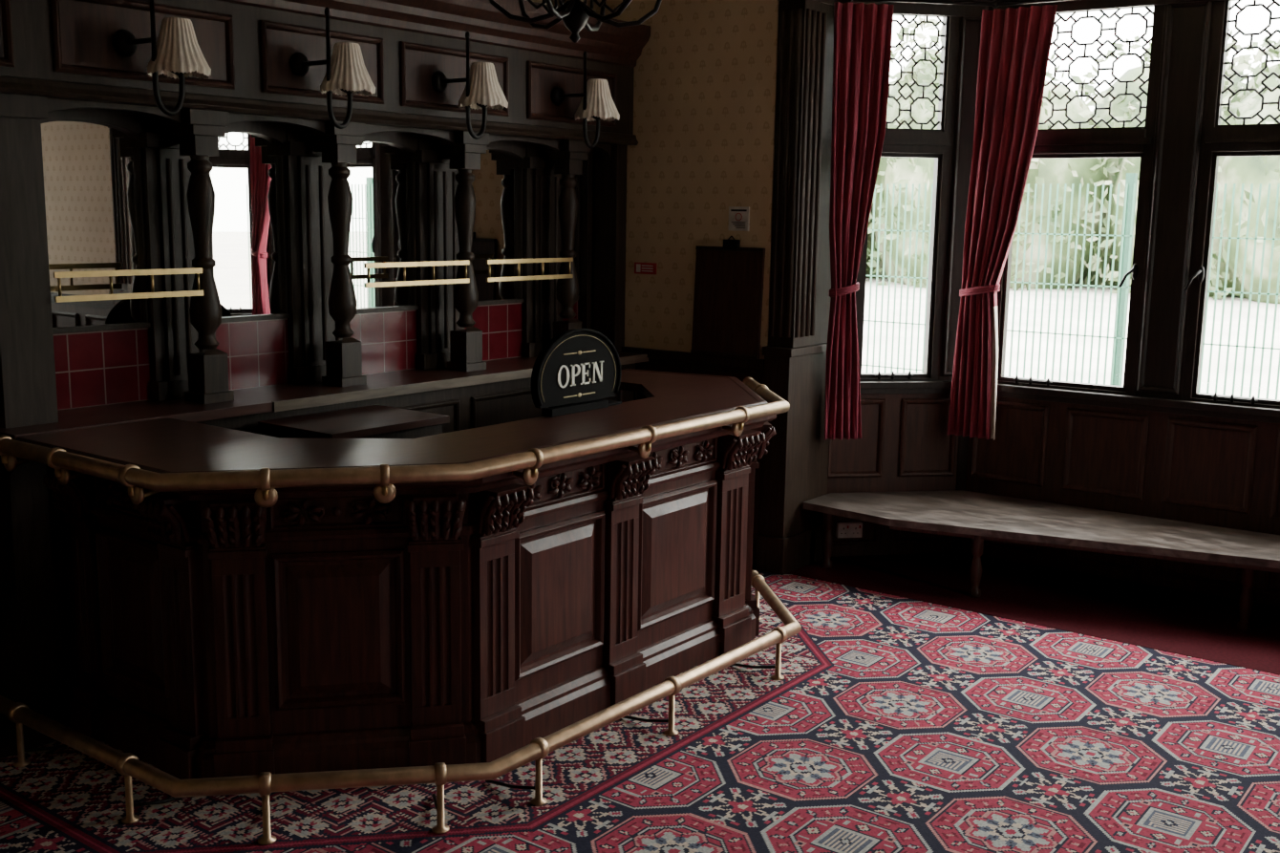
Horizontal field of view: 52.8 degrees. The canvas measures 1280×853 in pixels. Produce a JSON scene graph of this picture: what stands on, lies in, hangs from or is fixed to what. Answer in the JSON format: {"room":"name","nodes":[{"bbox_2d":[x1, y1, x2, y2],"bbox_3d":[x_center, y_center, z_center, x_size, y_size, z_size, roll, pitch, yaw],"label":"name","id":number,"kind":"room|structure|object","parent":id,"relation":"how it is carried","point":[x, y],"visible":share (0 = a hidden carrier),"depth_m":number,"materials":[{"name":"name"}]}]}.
{"room":"pub bar","nodes":[
{"label":"pub bar","id":0,"kind":"room"},
{"bbox_2d":[0,555,852,759],"bbox_3d":[0.730,1.612,2.671,8.850,0.108,9.900,8,12,36],"label":"floor","id":1,"kind":"structure","parent":0,"point":[32,738],"depth_m":4.79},
{"bbox_2d":[0,0,650,728],"bbox_3d":[-1.404,-0.521,5.816,1.220,2.980,4.395,8,12,36],"label":"bar","id":2,"kind":"object","parent":1,"relation":"on","point":[282,209],"visible":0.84,"depth_m":5.68,"materials":[{"name":"brown wood"}]},
{"bbox_2d":[52,267,203,302],"bbox_3d":[-1.970,-0.551,5.001,0.012,0.112,0.625,8,12,36],"label":"rail","id":3,"kind":"object","parent":2,"relation":"attached to","point":[127,272],"visible":1,"depth_m":4.97,"materials":[{"name":"gold metal"}]},
{"bbox_2d":[112,0,211,116],"bbox_3d":[-1.772,-1.413,4.841,0.310,0.491,0.272,8,12,36],"label":"lamp","id":4,"kind":"object","parent":2,"relation":"attached to","point":[177,53],"visible":1,"depth_m":4.77,"materials":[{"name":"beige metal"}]},
{"bbox_2d":[289,6,375,128],"bbox_3d":[-1.282,-1.512,5.479,0.310,0.491,0.272,8,12,36],"label":"lamp","id":5,"kind":"object","parent":2,"relation":"attached to","point":[347,74],"visible":1,"depth_m":5.40,"materials":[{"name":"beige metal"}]},
{"bbox_2d":[363,260,469,287],"bbox_3d":[-1.060,-0.734,6.189,0.012,0.112,0.670,8,12,36],"label":"rail","id":6,"kind":"object","parent":2,"relation":"attached to","point":[368,266],"visible":1,"depth_m":6.16,"materials":[{"name":"gold metal"}]},
{"bbox_2d":[430,30,508,139],"bbox_3d":[-0.787,-1.611,6.125,0.310,0.491,0.272,8,12,36],"label":"lamp","id":7,"kind":"object","parent":2,"relation":"attached to","point":[482,90],"visible":1,"depth_m":6.05,"materials":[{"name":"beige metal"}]},
{"bbox_2d":[486,257,573,281],"bbox_3d":[-0.576,-0.831,6.819,0.012,0.112,0.670,8,12,36],"label":"rail","id":8,"kind":"object","parent":2,"relation":"attached to","point":[489,263],"visible":1,"depth_m":6.79,"materials":[{"name":"gold metal"}]},
{"bbox_2d":[551,51,619,148],"bbox_3d":[-0.268,-1.715,6.803,0.310,0.491,0.272,8,12,36],"label":"lamp","id":9,"kind":"object","parent":2,"relation":"attached to","point":[597,102],"visible":1,"depth_m":6.73,"materials":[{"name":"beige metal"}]},
{"bbox_2d":[0,567,1279,852],"bbox_3d":[0.658,1.311,4.073,5.296,0.001,5.093,8,12,36],"label":"patterned carpet","id":10,"kind":"object","parent":1,"relation":"on","point":[892,724],"visible":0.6,"depth_m":4.55,"materials":[{"name":"red carpet"}]},
{"bbox_2d":[14,368,776,779],"bbox_3d":[-0.601,0.479,5.495,1.504,1.136,3.344,8,12,36],"label":"bar counter","id":11,"kind":"object","parent":10,"relation":"on","point":[221,633],"depth_m":4.51,"materials":[{"name":"brown wood"}]},
{"bbox_2d":[0,376,789,508],"bbox_3d":[-0.475,0.041,4.957,3.457,0.130,1.313,-6,12,-35],"label":"brass handrail","id":12,"kind":"object","parent":11,"relation":"attached to","point":[136,479],"visible":0.93,"depth_m":4.12,"materials":[{"name":"gold metal"}]},
{"bbox_2d":[0,570,801,845],"bbox_3d":[-0.513,1.040,4.908,3.434,0.224,1.471,-5,11,-31],"label":"rail","id":13,"kind":"object","parent":11,"relation":"attached to","point":[128,765],"visible":0.93,"depth_m":4.19,"materials":[{"name":"gold metal"}]},
{"bbox_2d":[530,328,621,416],"bbox_3d":[-0.264,-0.248,5.392,0.181,0.343,0.701,8,12,36],"label":"sign","id":14,"kind":"object","parent":11,"relation":"on","point":[577,369],"visible":1,"depth_m":5.27,"materials":[{"name":"black paint"}]},
{"bbox_2d":[788,552,1279,675],"bbox_3d":[2.564,0.943,6.507,3.550,0.013,1.120,8,12,36],"label":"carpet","id":15,"kind":"object","parent":1,"relation":"on","point":[1200,626],"visible":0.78,"depth_m":6.66,"materials":[{"name":"red carpet"}]},
{"bbox_2d":[803,490,1279,631],"bbox_3d":[2.623,0.721,6.655,3.553,0.379,0.928,6,11,27],"label":"window bench","id":16,"kind":"object","parent":15,"relation":"on","point":[978,517],"visible":1,"depth_m":6.70,"materials":[{"name":"brown wood"}]},
{"bbox_2d":[551,0,778,538],"bbox_3d":[3.007,-0.626,5.310,8.850,3.510,0.150,8,12,36],"label":"wall","id":17,"kind":"structure","parent":0,"point":[705,77],"depth_m":7.15,"materials":[{"name":"paper"}]},
{"bbox_2d":[634,262,656,274],"bbox_3d":[0.030,-0.913,7.445,0.155,0.065,0.010,8,12,36],"label":"safety sign","id":18,"kind":"object","parent":17,"relation":"attached to","point":[639,267],"visible":1,"depth_m":7.44,"materials":[{"name":"red plastic"}]},
{"bbox_2d":[621,346,764,567],"bbox_3d":[0.038,0.126,7.583,1.585,1.170,0.035,8,12,36],"label":"trim","id":19,"kind":"structure","parent":17,"relation":"attached to","point":[661,357],"depth_m":7.25,"materials":[{"name":"brown wood"}]},
{"bbox_2d":[690,235,765,359],"bbox_3d":[0.481,-0.717,7.097,0.440,0.663,0.050,8,12,36],"label":"cabinet","id":20,"kind":"object","parent":17,"relation":"attached to","point":[729,279],"visible":1,"depth_m":7.09,"materials":[{"name":"red wood"}]},
{"bbox_2d":[728,206,749,231],"bbox_3d":[0.538,-1.131,7.021,0.130,0.130,0.012,8,12,36],"label":"notice sign","id":21,"kind":"object","parent":17,"relation":"attached to","point":[738,216],"visible":1,"depth_m":7.02,"materials":[{"name":"paper"}]},
{"bbox_2d":[827,0,988,556],"bbox_3d":[1.464,-0.981,7.304,0.917,3.510,0.176,-1,10,-9],"label":"wall","id":22,"kind":"structure","parent":0,"point":[905,444],"depth_m":7.42,"materials":[{"name":"red wood"}]},
{"bbox_2d":[755,0,848,575],"bbox_3d":[0.890,-0.851,7.044,0.185,3.300,0.500,8,12,36],"label":"pilaster","id":23,"kind":"object","parent":22,"relation":"attached to","point":[794,469],"visible":0.91,"depth_m":6.95,"materials":[{"name":"brown wood"}]},
{"bbox_2d":[835,521,862,537],"bbox_3d":[1.215,0.601,7.478,0.146,0.085,0.039,-1,10,-9],"label":"power socket","id":24,"kind":"object","parent":22,"relation":"attached to","point":[843,529],"visible":1,"depth_m":7.46,"materials":[{"name":"white plastic"}]},
{"bbox_2d":[855,14,958,381],"bbox_3d":[1.475,-1.270,7.247,0.524,2.080,0.125,-1,10,-9],"label":"window","id":25,"kind":"structure","parent":22,"relation":"in","point":[898,142],"depth_m":7.22,"materials":[{"name":"black wood"}]},
{"bbox_2d":[952,0,1279,607],"bbox_3d":[3.021,-0.843,6.617,2.901,3.510,0.201,7,11,35],"label":"wall","id":26,"kind":"structure","parent":0,"point":[1153,452],"depth_m":6.82,"materials":[{"name":"red wood"}]},
{"bbox_2d":[847,0,1071,7],"bbox_3d":[2.694,-2.132,6.137,3.456,0.040,0.603,7,11,33],"label":"pole","id":27,"kind":"object","parent":26,"relation":"attached to","point":[995,4],"visible":1,"depth_m":6.91,"materials":[{"name":"brown wood"}]},
{"bbox_2d":[824,1,893,439],"bbox_3d":[1.168,-1.087,7.030,0.320,2.340,0.126,0,10,-8],"label":"curtain","id":28,"kind":"object","parent":27,"relation":"hanging from","point":[863,33],"visible":1,"depth_m":6.97,"materials":[{"name":"fabric"}]},
{"bbox_2d":[947,4,1057,440],"bbox_3d":[1.985,-1.085,7.092,0.458,2.341,0.126,9,12,39],"label":"curtain","id":29,"kind":"object","parent":27,"relation":"hanging from","point":[1014,48],"visible":1,"depth_m":7.08,"materials":[{"name":"fabric"}]},
{"bbox_2d":[997,4,1165,395],"bbox_3d":[2.348,-1.216,7.002,0.810,2.080,0.142,7,11,35],"label":"window","id":30,"kind":"structure","parent":26,"relation":"in","point":[1123,141],"depth_m":6.87,"materials":[{"name":"black wood"}]},
{"bbox_2d":[1181,0,1279,408],"bbox_3d":[3.201,-1.106,6.420,0.840,2.080,0.180,7,11,31],"label":"window","id":31,"kind":"structure","parent":26,"relation":"in","point":[1244,139],"depth_m":6.54,"materials":[{"name":"black wood"}]},
{"bbox_3d":[0.826,-1.949,2.050,9.150,0.100,10.100,8,12,36],"label":"ceiling","id":32,"kind":"structure","parent":0,"visible":0},
{"bbox_2d":[489,0,661,42],"bbox_3d":[-0.196,-1.708,3.949,0.720,1.030,0.694,8,12,36],"label":"chandelier","id":33,"kind":"object","parent":32,"relation":"hanging from","point":[575,14],"visible":1,"depth_m":4.00,"materials":[{"name":"black metal"}]},
{"label":"outside","id":34,"kind":"structure","parent":0,"visible":0},
{"bbox_2d":[861,277,1279,400],"bbox_3d":[30.153,-3.744,39.778,180.000,0.200,120.000,8,12,36],"label":"ground","id":35,"kind":"structure","parent":34,"point":[1227,305],"depth_m":24.76,"materials":[{"name":"white"}]},
{"bbox_2d":[861,172,1279,399],"bbox_3d":[5.075,-1.082,12.499,23.009,2.700,0.094,8,12,36],"label":"mesh fence","id":36,"kind":"object","parent":35,"relation":"on","point":[1131,179],"visible":0.1,"depth_m":12.84,"materials":[{"name":"white metal"}]},
{"bbox_2d":[865,16,1279,303],"bbox_3d":[13.857,-8.476,42.763,91.600,11.174,12.039,8,12,36],"label":"trees","id":37,"kind":"object","parent":35,"relation":"on","point":[1238,170],"visible":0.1,"depth_m":40.65,"materials":[{"name":"green plant"}]}
]}

